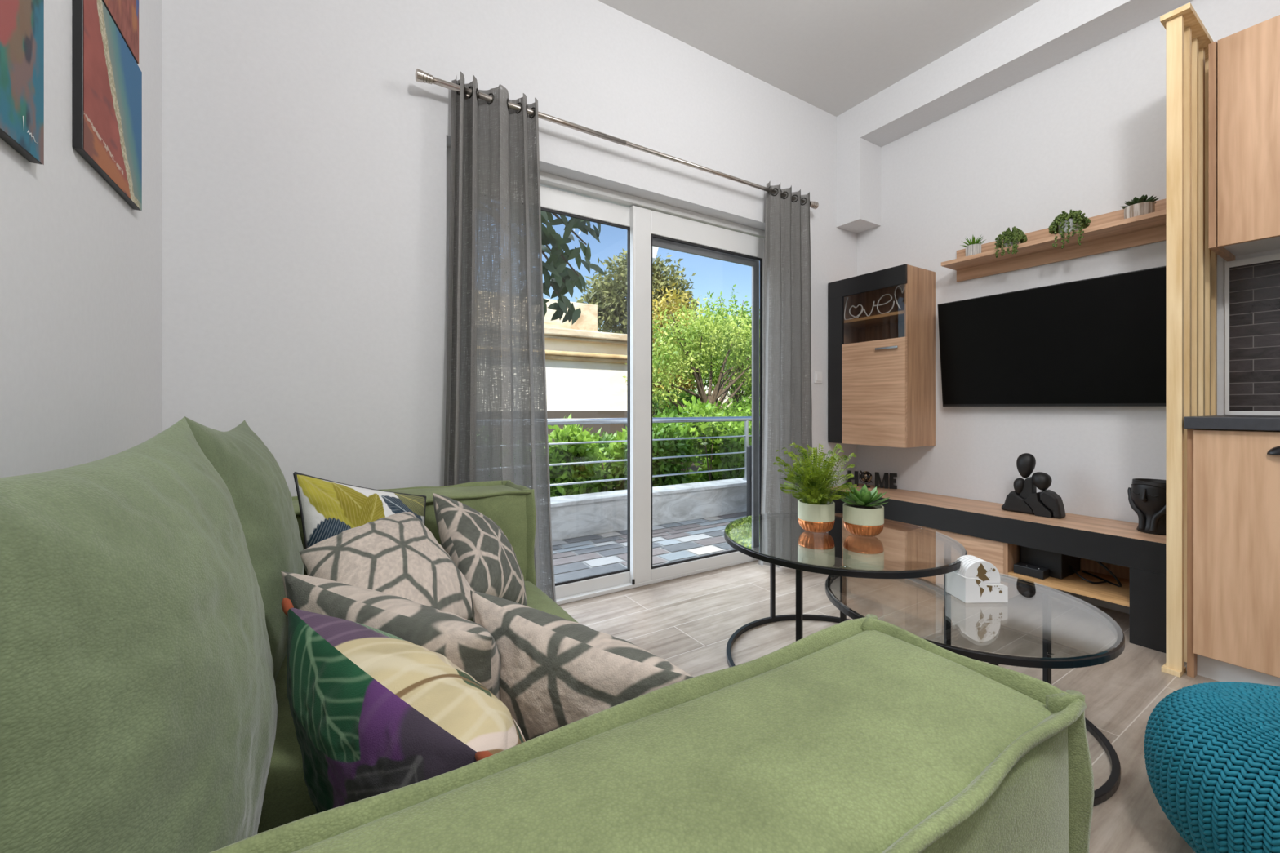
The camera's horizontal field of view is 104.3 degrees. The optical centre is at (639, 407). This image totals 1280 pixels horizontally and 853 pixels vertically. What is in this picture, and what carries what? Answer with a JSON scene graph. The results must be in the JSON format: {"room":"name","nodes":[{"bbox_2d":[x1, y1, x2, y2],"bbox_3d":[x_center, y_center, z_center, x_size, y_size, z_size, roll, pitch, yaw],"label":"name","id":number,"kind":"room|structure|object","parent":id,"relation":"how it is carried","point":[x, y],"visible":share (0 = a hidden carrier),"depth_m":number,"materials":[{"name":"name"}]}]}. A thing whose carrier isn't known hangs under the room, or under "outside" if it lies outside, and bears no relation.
{"room":"living room","nodes":[
{"label":"living room","id":0,"kind":"room"},
{"bbox_2d":[0,0,161,477],"bbox_3d":[-0.216,-0.528,-0.720,0.200,3.056,5.810,0,0,-32],"label":"wall","id":1,"kind":"structure","parent":0,"point":[81,267],"depth_m":1.08,"materials":[{"name":"white paint"}]},
{"bbox_2d":[0,0,44,164],"bbox_3d":[-1.024,-0.751,0.772,0.019,0.598,0.357,0,0,-32],"label":"picture","id":2,"kind":"object","parent":1,"relation":"attached to","point":[21,21],"visible":1,"depth_m":0.86,"materials":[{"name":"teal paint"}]},
{"bbox_2d":[72,0,142,210],"bbox_3d":[-1.321,-0.757,1.244,0.017,0.395,0.399,0,0,-32],"label":"picture","id":3,"kind":"object","parent":1,"relation":"attached to","point":[107,77],"visible":1,"depth_m":1.20,"materials":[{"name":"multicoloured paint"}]},
{"bbox_2d":[102,0,138,63],"bbox_3d":[-1.311,-1.161,1.228,0.017,0.397,0.385,0,0,-32],"label":"picture","id":4,"kind":"object","parent":1,"relation":"attached to","point":[124,14],"visible":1,"depth_m":1.32,"materials":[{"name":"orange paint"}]},
{"bbox_2d":[161,0,857,558],"bbox_3d":[-0.043,-0.528,2.719,3.751,3.056,0.170,0,0,-32],"label":"wall","id":5,"kind":"structure","parent":0,"point":[304,152],"depth_m":1.97,"materials":[{"name":"white paint"}]},
{"bbox_2d":[446,146,771,604],"bbox_3d":[-0.021,-0.083,2.788,2.070,2.165,0.075,0,0,-32],"label":"door","id":6,"kind":"structure","parent":5,"relation":"in","point":[648,224],"depth_m":2.79,"materials":[{"name":"white paint"}]},
{"bbox_2d":[415,68,818,208],"bbox_3d":[0.116,-1.321,2.655,2.428,0.058,0.108,0,0,-32],"label":"curtain rod","id":7,"kind":"object","parent":5,"relation":"attached to","point":[421,76],"visible":0.92,"depth_m":2.39,"materials":[{"name":"silver metal"}]},
{"bbox_2d":[444,71,556,603],"bbox_3d":[-0.600,-0.209,2.169,0.513,2.358,0.115,0,0,-32],"label":"curtain","id":8,"kind":"object","parent":7,"relation":"hanging from","point":[460,189],"visible":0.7,"depth_m":2.15,"materials":[{"name":"grey fabric"}]},
{"bbox_2d":[758,180,814,568],"bbox_3d":[0.939,-0.209,3.135,0.432,2.358,0.119,0,0,-32],"label":"curtain","id":9,"kind":"object","parent":7,"relation":"hanging from","point":[787,414],"visible":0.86,"depth_m":3.10,"materials":[{"name":"grey fabric"}]},
{"bbox_2d":[813,371,822,383],"bbox_3d":[1.221,-0.205,3.405,0.080,0.080,0.013,0,0,-32],"label":"light switch","id":10,"kind":"object","parent":5,"relation":"attached to","point":[817,375],"visible":1,"depth_m":3.39,"materials":[{"name":"white plastic"}]},
{"bbox_2d":[598,0,1039,116],"bbox_3d":[1.457,-2.206,0.330,4.151,0.300,5.810,0,0,-32],"label":"ceiling","id":11,"kind":"structure","parent":0,"point":[833,56],"depth_m":2.73,"materials":[{"name":"white paint"}]},
{"bbox_2d":[558,551,1219,852],"bbox_3d":[1.457,1.060,0.330,4.151,0.120,5.810,0,0,-32],"label":"floor","id":12,"kind":"structure","parent":0,"point":[689,622],"depth_m":2.20,"materials":[{"name":"wood"}]},
{"bbox_2d":[209,480,1094,852],"bbox_3d":[-0.505,0.633,1.026,1.156,0.733,1.905,0,0,-32],"label":"sofa","id":13,"kind":"object","parent":12,"relation":"on","point":[868,734],"visible":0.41,"depth_m":0.44,"materials":[{"name":"green fabric"}]},
{"bbox_2d":[0,416,277,852],"bbox_3d":[-0.559,0.328,0.570,0.236,0.625,0.725,0,0,-32],"label":"cushion","id":14,"kind":"object","parent":13,"relation":"on","point":[139,705],"visible":1,"depth_m":0.40,"materials":[{"name":"green fabric"}]},
{"bbox_2d":[185,417,304,681],"bbox_3d":[-0.924,0.328,1.161,0.231,0.625,0.650,0,0,-32],"label":"cushion","id":15,"kind":"object","parent":13,"relation":"on","point":[257,486],"visible":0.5,"depth_m":1.01,"materials":[{"name":"green fabric"}]},
{"bbox_2d":[293,471,426,549],"bbox_3d":[-0.776,0.403,1.457,0.226,0.443,0.364,0,0,44],"label":"throw cushion","id":16,"kind":"object","parent":13,"relation":"on","point":[328,508],"visible":0.34,"depth_m":1.40,"materials":[{"name":"fabric"}]},
{"bbox_2d":[280,571,500,700],"bbox_3d":[-0.421,0.465,0.873,0.529,0.310,0.183,0,0,25],"label":"throw cushion","id":17,"kind":"object","parent":13,"relation":"on","point":[467,644],"visible":0.37,"depth_m":0.80,"materials":[{"name":"beige fabric"}]},
{"bbox_2d":[299,511,472,620],"bbox_3d":[-0.557,0.371,1.089,0.300,0.205,0.640,0,0,-42],"label":"throw cushion","id":18,"kind":"object","parent":17,"relation":"on","point":[396,554],"visible":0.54,"depth_m":1.02,"materials":[{"name":"beige fabric"}]},
{"bbox_2d":[281,597,525,813],"bbox_3d":[-0.300,0.454,0.658,0.490,0.332,0.217,0,0,40],"label":"throw cushion","id":19,"kind":"object","parent":13,"relation":"on","point":[374,712],"visible":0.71,"depth_m":0.59,"materials":[{"name":"fabric"}]},
{"bbox_2d":[432,493,526,605],"bbox_3d":[-0.463,0.432,1.476,0.224,0.315,0.488,0,0,-32],"label":"throw cushion","id":20,"kind":"object","parent":13,"relation":"on","point":[477,545],"visible":0.78,"depth_m":1.41,"materials":[{"name":"grey fabric"}]},
{"bbox_2d":[470,590,693,741],"bbox_3d":[-0.097,0.468,0.781,0.456,0.285,0.179,0,0,34],"label":"throw cushion","id":21,"kind":"object","parent":13,"relation":"on","point":[556,672],"visible":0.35,"depth_m":0.71,"materials":[{"name":"beige fabric"}]},
{"bbox_2d":[724,511,967,667],"bbox_3d":[0.762,0.746,1.937,0.856,0.505,0.856,0,0,-32],"label":"coffee table","id":22,"kind":"object","parent":12,"relation":"on","point":[897,540],"visible":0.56,"depth_m":1.86,"materials":[{"name":"black metal"}]},
{"bbox_2d":[773,442,857,533],"bbox_3d":[0.704,0.316,1.986,0.315,0.354,0.312,0,0,28],"label":"potted fern","id":23,"kind":"object","parent":22,"relation":"on","point":[815,509],"visible":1,"depth_m":1.93,"materials":[{"name":"green plant"}]},
{"bbox_2d":[797,498,835,533],"bbox_3d":[0.702,0.434,1.982,0.139,0.118,0.139,0,0,-32],"label":"pot","id":24,"kind":"object","parent":23,"relation":"attached to","point":[819,517],"depth_m":1.93,"materials":[{"name":"white ceramic"}]},
{"bbox_2d":[840,484,889,537],"bbox_3d":[0.861,0.398,1.927,0.190,0.190,0.200,0,0,-32],"label":"potted succulent","id":25,"kind":"object","parent":22,"relation":"on","point":[862,517],"visible":0.95,"depth_m":1.88,"materials":[{"name":"white ceramic"}]},
{"bbox_2d":[843,502,884,537],"bbox_3d":[0.865,0.436,1.927,0.145,0.114,0.145,0,0,-32],"label":"pot","id":26,"kind":"object","parent":25,"relation":"attached to","point":[865,519],"depth_m":1.87,"materials":[{"name":"white ceramic"}]},
{"bbox_2d":[825,561,1124,806],"bbox_3d":[1.022,0.806,1.614,0.790,0.386,0.790,0,0,-32],"label":"coffee table","id":27,"kind":"object","parent":12,"relation":"on","point":[1046,663],"visible":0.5,"depth_m":1.46,"materials":[{"name":"black metal"}]},
{"bbox_2d":[945,571,1008,603],"bbox_3d":[1.089,0.575,1.612,0.136,0.078,0.099,0,0,-2],"label":"box","id":28,"kind":"object","parent":27,"relation":"on","point":[968,590],"visible":0.98,"depth_m":1.56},
{"bbox_2d":[954,555,978,572],"bbox_3d":[1.083,0.546,1.626,0.118,0.118,0.010,0,0,-2],"label":"coaster","id":29,"kind":"object","parent":28,"relation":"in","point":[965,557],"visible":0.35,"depth_m":1.62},
{"bbox_2d":[955,557,980,573],"bbox_3d":[1.083,0.546,1.615,0.118,0.118,0.010,0,0,-2],"label":"coaster","id":30,"kind":"object","parent":28,"relation":"in","point":[968,558],"visible":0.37,"depth_m":1.61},
{"bbox_2d":[957,558,982,574],"bbox_3d":[1.083,0.546,1.603,0.118,0.118,0.010,0,0,-2],"label":"coaster","id":31,"kind":"object","parent":28,"relation":"in","point":[964,563],"visible":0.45,"depth_m":1.60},
{"bbox_2d":[960,559,984,575],"bbox_3d":[1.084,0.546,1.592,0.118,0.118,0.010,0,0,-2],"label":"coaster","id":32,"kind":"object","parent":28,"relation":"in","point":[975,560],"visible":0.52,"depth_m":1.59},
{"bbox_2d":[962,560,1000,584],"bbox_3d":[1.084,0.546,1.580,0.118,0.118,0.010,0,0,-2],"label":"coaster","id":33,"kind":"object","parent":28,"relation":"in","point":[984,571],"visible":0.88,"depth_m":1.57,"materials":[{"name":"white ceramic"}]},
{"bbox_2d":[976,563,995,581],"bbox_3d":[1.096,0.522,1.575,0.061,0.058,0.001,0,0,-2],"label":"print","id":34,"kind":"object","parent":33,"relation":"attached to","point":[984,571],"depth_m":1.58},
{"bbox_2d":[975,579,1002,596],"bbox_3d":[1.097,0.568,1.563,0.087,0.057,0.001,0,0,-2],"label":"print","id":35,"kind":"object","parent":28,"relation":"attached to","point":[982,589],"depth_m":1.56},
{"bbox_2d":[824,483,1166,653],"bbox_3d":[1.877,0.776,2.808,0.395,0.447,1.670,0,0,-32],"label":"tv stand","id":36,"kind":"object","parent":12,"relation":"on","point":[989,533],"depth_m":2.41,"materials":[{"name":"brown wood"}]},
{"bbox_2d":[847,470,897,488],"bbox_3d":[1.597,0.495,3.433,0.311,0.114,0.075,0,0,36],"label":"home sign","id":37,"kind":"object","parent":36,"relation":"on","point":[865,476],"visible":0.97,"depth_m":3.42,"materials":[{"name":"black paint"}]},
{"bbox_2d":[1001,453,1065,518],"bbox_3d":[2.036,0.395,2.582,0.090,0.313,0.260,0,0,-32],"label":"sculpture","id":38,"kind":"object","parent":36,"relation":"on","point":[1025,499],"visible":1,"depth_m":2.56,"materials":[{"name":"black ceramic"}]},
{"bbox_2d":[1020,546,1079,579],"bbox_3d":[2.092,0.763,2.536,0.240,0.136,0.170,0,0,-32],"label":"box","id":39,"kind":"object","parent":36,"relation":"on","point":[1058,564],"visible":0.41,"depth_m":2.46,"materials":[{"name":"black paint"}]},
{"bbox_2d":[1008,569,1129,607],"bbox_3d":[2.135,0.844,2.416,0.375,0.023,0.453,0,0,-32],"label":"shelf","id":40,"kind":"object","parent":36,"relation":"attached to","point":[1107,592],"depth_m":2.34,"materials":[{"name":"brown wood"}]},
{"bbox_2d":[1069,564,1106,583],"bbox_3d":[2.139,0.803,2.388,0.079,0.053,0.136,0,0,-32],"label":"cable","id":41,"kind":"object","parent":36,"relation":"on","point":[1071,567],"visible":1,"depth_m":2.36,"materials":[{"name":"black paint"}]},
{"bbox_2d":[1081,560,1121,586],"bbox_3d":[2.202,0.772,2.385,0.091,0.124,0.195,0,0,-16],"label":"cable","id":42,"kind":"object","parent":36,"relation":"on","point":[1099,562],"visible":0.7,"depth_m":2.33,"materials":[{"name":"black paint"}]},
{"bbox_2d":[1127,478,1166,535],"bbox_3d":[2.275,0.438,2.202,0.159,0.228,0.155,0,0,35],"label":"vase","id":43,"kind":"object","parent":36,"relation":"on","point":[1147,497],"visible":0.81,"depth_m":2.17,"materials":[{"name":"black ceramic"}]},
{"bbox_2d":[1160,2,1217,677],"bbox_3d":[2.251,-0.241,2.014,0.614,2.482,0.078,0,0,-32],"label":"slatted screen","id":44,"kind":"object","parent":12,"relation":"on","point":[1191,265],"visible":0.72,"depth_m":1.90,"materials":[{"name":"brown wood"}]},
{"bbox_2d":[1144,681,1279,852],"bbox_3d":[1.410,0.815,0.998,0.560,0.369,0.560,0,0,38],"label":"knitted pouf","id":45,"kind":"object","parent":12,"relation":"on","point":[1212,749],"visible":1,"depth_m":1.02,"materials":[{"name":"teal fabric"}]},
{"bbox_2d":[1186,428,1279,686],"bbox_3d":[2.424,0.539,1.732,0.620,0.921,0.616,0,0,-32],"label":"base unit","id":46,"kind":"object","parent":12,"relation":"on","point":[1233,476],"visible":0.98,"depth_m":1.75,"materials":[{"name":"brown wood"}]},
{"bbox_2d":[1183,415,1279,431],"bbox_3d":[2.497,0.056,1.619,0.616,0.044,0.886,0,0,-32],"label":"countertop","id":47,"kind":"structure","parent":46,"relation":"on","point":[1264,423],"depth_m":1.74,"materials":[{"name":"grey stone"}]},
{"bbox_2d":[857,0,1279,613],"bbox_3d":[3.126,-0.528,1.378,0.210,3.056,5.810,0,0,-32],"label":"wall","id":48,"kind":"structure","parent":0,"point":[1086,132],"depth_m":2.64,"materials":[{"name":"white paint"}]},
{"bbox_2d":[827,263,935,448],"bbox_3d":[1.586,-0.310,3.309,0.364,1.107,0.547,0,0,-32],"label":"upper cabinet","id":49,"kind":"object","parent":48,"relation":"attached to","point":[882,367],"visible":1,"depth_m":3.16,"materials":[{"name":"brown wood"}]},
{"bbox_2d":[844,285,904,319],"bbox_3d":[1.528,-0.682,3.265,0.008,0.166,0.430,0,0,-32],"label":"love sign","id":50,"kind":"object","parent":49,"relation":"on","point":[900,286],"visible":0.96,"depth_m":3.23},
{"bbox_2d":[844,310,904,328],"bbox_3d":[1.611,-0.586,3.324,0.284,0.020,0.511,0,0,-32],"label":"shelf","id":51,"kind":"object","parent":49,"relation":"attached to","point":[893,318],"depth_m":3.34,"materials":[{"name":"brown wood"}]},
{"bbox_2d":[836,0,1192,233],"bbox_3d":[2.936,-1.665,1.277,0.238,0.781,5.440,0,0,-32],"label":"beam","id":52,"kind":"structure","parent":48,"relation":"attached to","point":[1045,34],"depth_m":2.84,"materials":[{"name":"white paint"}]},
{"bbox_2d":[937,265,1166,406],"bbox_3d":[2.164,-0.320,2.615,0.122,0.628,1.097,0,0,-32],"label":"television","id":53,"kind":"object","parent":48,"relation":"attached to","point":[1100,341],"visible":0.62,"depth_m":2.56,"materials":[{"name":"black paint"}]},
{"bbox_2d":[941,198,1166,281],"bbox_3d":[2.135,-0.867,2.588,0.200,0.190,0.992,0,0,-32],"label":"wall shelf","id":54,"kind":"object","parent":48,"relation":"attached to","point":[1108,232],"visible":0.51,"depth_m":2.54,"materials":[{"name":"brown wood"}]},
{"bbox_2d":[960,235,985,256],"bbox_3d":[1.921,-0.926,2.867,0.133,0.127,0.130,0,0,-32],"label":"aloe","id":55,"kind":"object","parent":54,"relation":"on","point":[974,247],"visible":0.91,"depth_m":2.84,"materials":[{"name":"white ceramic"}]},
{"bbox_2d":[965,244,981,256],"bbox_3d":[1.920,-0.896,2.865,0.077,0.068,0.077,0,0,-32],"label":"pot","id":56,"kind":"object","parent":55,"relation":"on","point":[971,249],"depth_m":2.84,"materials":[{"name":"white ceramic"}]},
{"bbox_2d":[994,226,1027,257],"bbox_3d":[2.006,-0.890,2.692,0.147,0.160,0.146,0,0,-32],"label":"succulent","id":57,"kind":"object","parent":54,"relation":"on","point":[1009,237],"visible":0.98,"depth_m":2.66,"materials":[{"name":"green plant"}]},
{"bbox_2d":[1003,237,1018,247],"bbox_3d":[2.011,-0.892,2.696,0.068,0.059,0.068,0,0,-32],"label":"pot","id":58,"kind":"object","parent":57,"relation":"on","point":[1006,244],"depth_m":2.67,"materials":[{"name":"white ceramic"}]},
{"bbox_2d":[1048,208,1090,248],"bbox_3d":[2.143,-0.880,2.486,0.153,0.195,0.163,0,0,-29],"label":"succulent","id":59,"kind":"object","parent":54,"relation":"on","point":[1064,223],"visible":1,"depth_m":2.45,"materials":[{"name":"green plant"}]},
{"bbox_2d":[1058,217,1079,234],"bbox_3d":[2.143,-0.897,2.486,0.081,0.069,0.081,0,0,-32],"label":"pot","id":60,"kind":"object","parent":59,"relation":"on","point":[1070,220],"depth_m":2.45,"materials":[{"name":"white ceramic"}]},
{"bbox_2d":[1120,194,1159,218],"bbox_3d":[2.293,-0.914,2.283,0.141,0.104,0.129,0,0,-32],"label":"rosette","id":61,"kind":"object","parent":54,"relation":"on","point":[1137,206],"visible":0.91,"depth_m":2.25,"materials":[{"name":"white ceramic"}]},
{"bbox_2d":[1124,201,1155,218],"bbox_3d":[2.292,-0.893,2.284,0.100,0.062,0.098,0,0,-32],"label":"pot","id":62,"kind":"object","parent":61,"relation":"on","point":[1133,209],"depth_m":2.25,"materials":[{"name":"ceramic"}]},
{"bbox_2d":[1208,14,1279,261],"bbox_3d":[2.544,-1.027,1.791,0.354,0.802,0.607,0,0,-32],"label":"cabinet","id":63,"kind":"object","parent":48,"relation":"attached to","point":[1244,65],"depth_m":1.88,"materials":[{"name":"brown wood"}]},
{"bbox_2d":[1225,253,1279,415],"bbox_3d":[2.969,-0.334,1.436,0.017,0.733,1.674,0,0,-32],"label":"trim","id":64,"kind":"structure","parent":48,"relation":"attached to","point":[1228,264],"depth_m":2.13,"materials":[{"name":"white paint"}]},
{"label":"outside","id":65,"kind":"structure","parent":0,"visible":0},
{"bbox_2d":[613,453,705,488],"bbox_3d":[-2.160,1.450,18.482,28.000,0.200,26.400,0,0,-32],"label":"ground","id":66,"kind":"structure","parent":65,"point":[692,467],"depth_m":11.22,"materials":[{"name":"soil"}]},
{"bbox_2d":[475,431,551,496],"bbox_3d":[-1.326,0.773,4.453,1.063,1.241,0.905,0,0,-32],"label":"shrub","id":67,"kind":"object","parent":66,"relation":"on","point":[476,431],"visible":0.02,"depth_m":4.38,"materials":[{"name":"green plant"}]},
{"bbox_2d":[488,201,605,324],"bbox_3d":[-1.160,-0.113,3.287,1.908,2.929,0.750,0,0,13],"label":"broadleaf tree","id":68,"kind":"object","parent":66,"relation":"on","point":[559,280],"visible":0.34,"depth_m":3.21,"materials":[{"name":"green plant"}]},
{"bbox_2d":[528,413,606,497],"bbox_3d":[-0.705,0.746,4.882,1.033,1.387,0.927,0,0,-32],"label":"shrub","id":69,"kind":"object","parent":66,"relation":"on","point":[570,453],"visible":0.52,"depth_m":4.65,"materials":[{"name":"green plant"}]},
{"bbox_2d":[475,291,691,453],"bbox_3d":[-3.707,-0.585,11.074,11.500,3.870,2.300,0,0,-32],"label":"house","id":70,"kind":"structure","parent":66,"relation":"on","point":[585,366],"depth_m":11.57,"materials":[{"name":"beige paint"}]},
{"bbox_2d":[587,431,621,470],"bbox_3d":[-0.591,0.845,6.909,1.515,1.024,1.327,0,0,-32],"label":"shrub","id":71,"kind":"object","parent":66,"relation":"on","point":[610,437],"visible":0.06,"depth_m":6.92,"materials":[{"name":"green plant"}]},
{"bbox_2d":[582,425,658,492],"bbox_3d":[-0.154,0.780,5.246,1.087,1.320,0.816,0,0,3],"label":"shrub","id":72,"kind":"object","parent":66,"relation":"on","point":[619,451],"visible":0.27,"depth_m":5.07,"materials":[{"name":"green plant"}]},
{"bbox_2d":[574,248,702,333],"bbox_3d":[0.110,-2.204,17.884,5.525,7.112,3.172,0,0,-32],"label":"tree","id":73,"kind":"object","parent":66,"relation":"on","point":[611,300],"visible":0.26,"depth_m":17.00,"materials":[{"name":"green plant"}]},
{"bbox_2d":[652,245,658,263],"bbox_3d":[0.146,-0.635,7.176,0.420,3.970,0.364,0,0,-32],"label":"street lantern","id":74,"kind":"object","parent":66,"relation":"on","point":[655,249],"visible":0.09,"depth_m":7.11,"materials":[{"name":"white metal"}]},
{"bbox_2d":[625,283,716,413],"bbox_3d":[0.775,-0.716,11.383,2.400,4.139,1.797,0,0,-32],"label":"tree","id":75,"kind":"object","parent":66,"relation":"on","point":[673,308],"visible":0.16,"depth_m":11.07,"materials":[{"name":"green plant"}]},
{"bbox_2d":[652,387,707,471],"bbox_3d":[0.912,0.478,9.724,1.988,1.753,1.465,0,0,-32],"label":"shrub","id":76,"kind":"object","parent":66,"relation":"on","point":[682,395],"visible":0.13,"depth_m":9.48,"materials":[{"name":"green plant"}]},
{"bbox_2d":[652,406,708,486],"bbox_3d":[0.232,0.670,5.519,1.112,1.365,0.956,0,0,-32],"label":"shrub","id":77,"kind":"object","parent":66,"relation":"on","point":[664,448],"visible":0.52,"depth_m":5.28,"materials":[{"name":"green plant"}]},
{"bbox_2d":[622,296,759,413],"bbox_3d":[1.100,-0.295,8.592,3.213,3.300,1.413,0,0,-34],"label":"tree","id":78,"kind":"object","parent":66,"relation":"on","point":[677,353],"visible":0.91,"depth_m":8.41,"materials":[{"name":"green plant"}]},
{"bbox_2d":[672,395,759,483],"bbox_3d":[0.817,0.605,5.780,1.054,1.496,0.940,0,0,-32],"label":"shrub","id":79,"kind":"object","parent":66,"relation":"on","point":[724,445],"visible":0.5,"depth_m":5.66,"materials":[{"name":"green plant"}]},
{"bbox_2d":[684,284,759,406],"bbox_3d":[2.284,-0.660,11.087,3.342,4.028,1.423,0,0,-32],"label":"tree","id":80,"kind":"object","parent":66,"relation":"on","point":[739,394],"visible":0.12,"depth_m":10.74,"materials":[{"name":"green plant"}]},
{"bbox_2d":[688,393,759,467],"bbox_3d":[1.367,0.562,7.895,1.644,1.584,1.213,0,0,-32],"label":"shrub","id":81,"kind":"object","parent":66,"relation":"on","point":[731,409],"visible":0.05,"depth_m":7.83,"materials":[{"name":"green plant"}]},
{"bbox_2d":[694,400,759,472],"bbox_3d":[1.198,0.615,6.184,1.083,1.474,0.752,0,0,24],"label":"shrub","id":82,"kind":"object","parent":66,"relation":"on","point":[744,412],"visible":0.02,"depth_m":6.05,"materials":[{"name":"green plant"}]},
{"bbox_3d":[0.439,1.168,4.001,8.000,0.264,1.490,0,0,-32],"label":"balcony slab","id":83,"kind":"object","parent":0,"visible":0},
{"bbox_2d":[534,511,751,582],"bbox_3d":[0.535,1.032,4.062,8.226,0.004,1.490,0,0,-32],"label":"floor","id":84,"kind":"structure","parent":83,"relation":"on","point":[576,557],"depth_m":3.69,"materials":[{"name":"tile"}]},
{"bbox_2d":[538,485,746,542],"bbox_3d":[0.149,0.897,4.463,8.000,0.265,0.200,0,0,-32],"label":"wall","id":85,"kind":"structure","parent":84,"relation":"on","point":[569,522],"depth_m":4.34,"materials":[{"name":"concrete"}]},
{"bbox_2d":[537,477,746,507],"bbox_3d":[0.145,0.750,4.469,8.000,0.030,0.265,0,0,-32],"label":"trim","id":86,"kind":"structure","parent":85,"relation":"on","point":[566,500],"depth_m":4.34,"materials":[{"name":"stone"}]},
{"bbox_2d":[477,416,759,486],"bbox_3d":[0.149,0.413,4.463,7.800,0.644,0.078,0,0,-32],"label":"balcony railing","id":87,"kind":"object","parent":86,"relation":"on","point":[722,419],"visible":0.23,"depth_m":4.49,"materials":[{"name":"silver metal"}]},
{"bbox_2d":[746,444,759,516],"bbox_3d":[1.327,0.600,4.317,0.500,0.840,0.630,0,0,-32],"label":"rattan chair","id":88,"kind":"object","parent":84,"relation":"on","point":[748,447],"visible":0.11,"depth_m":4.42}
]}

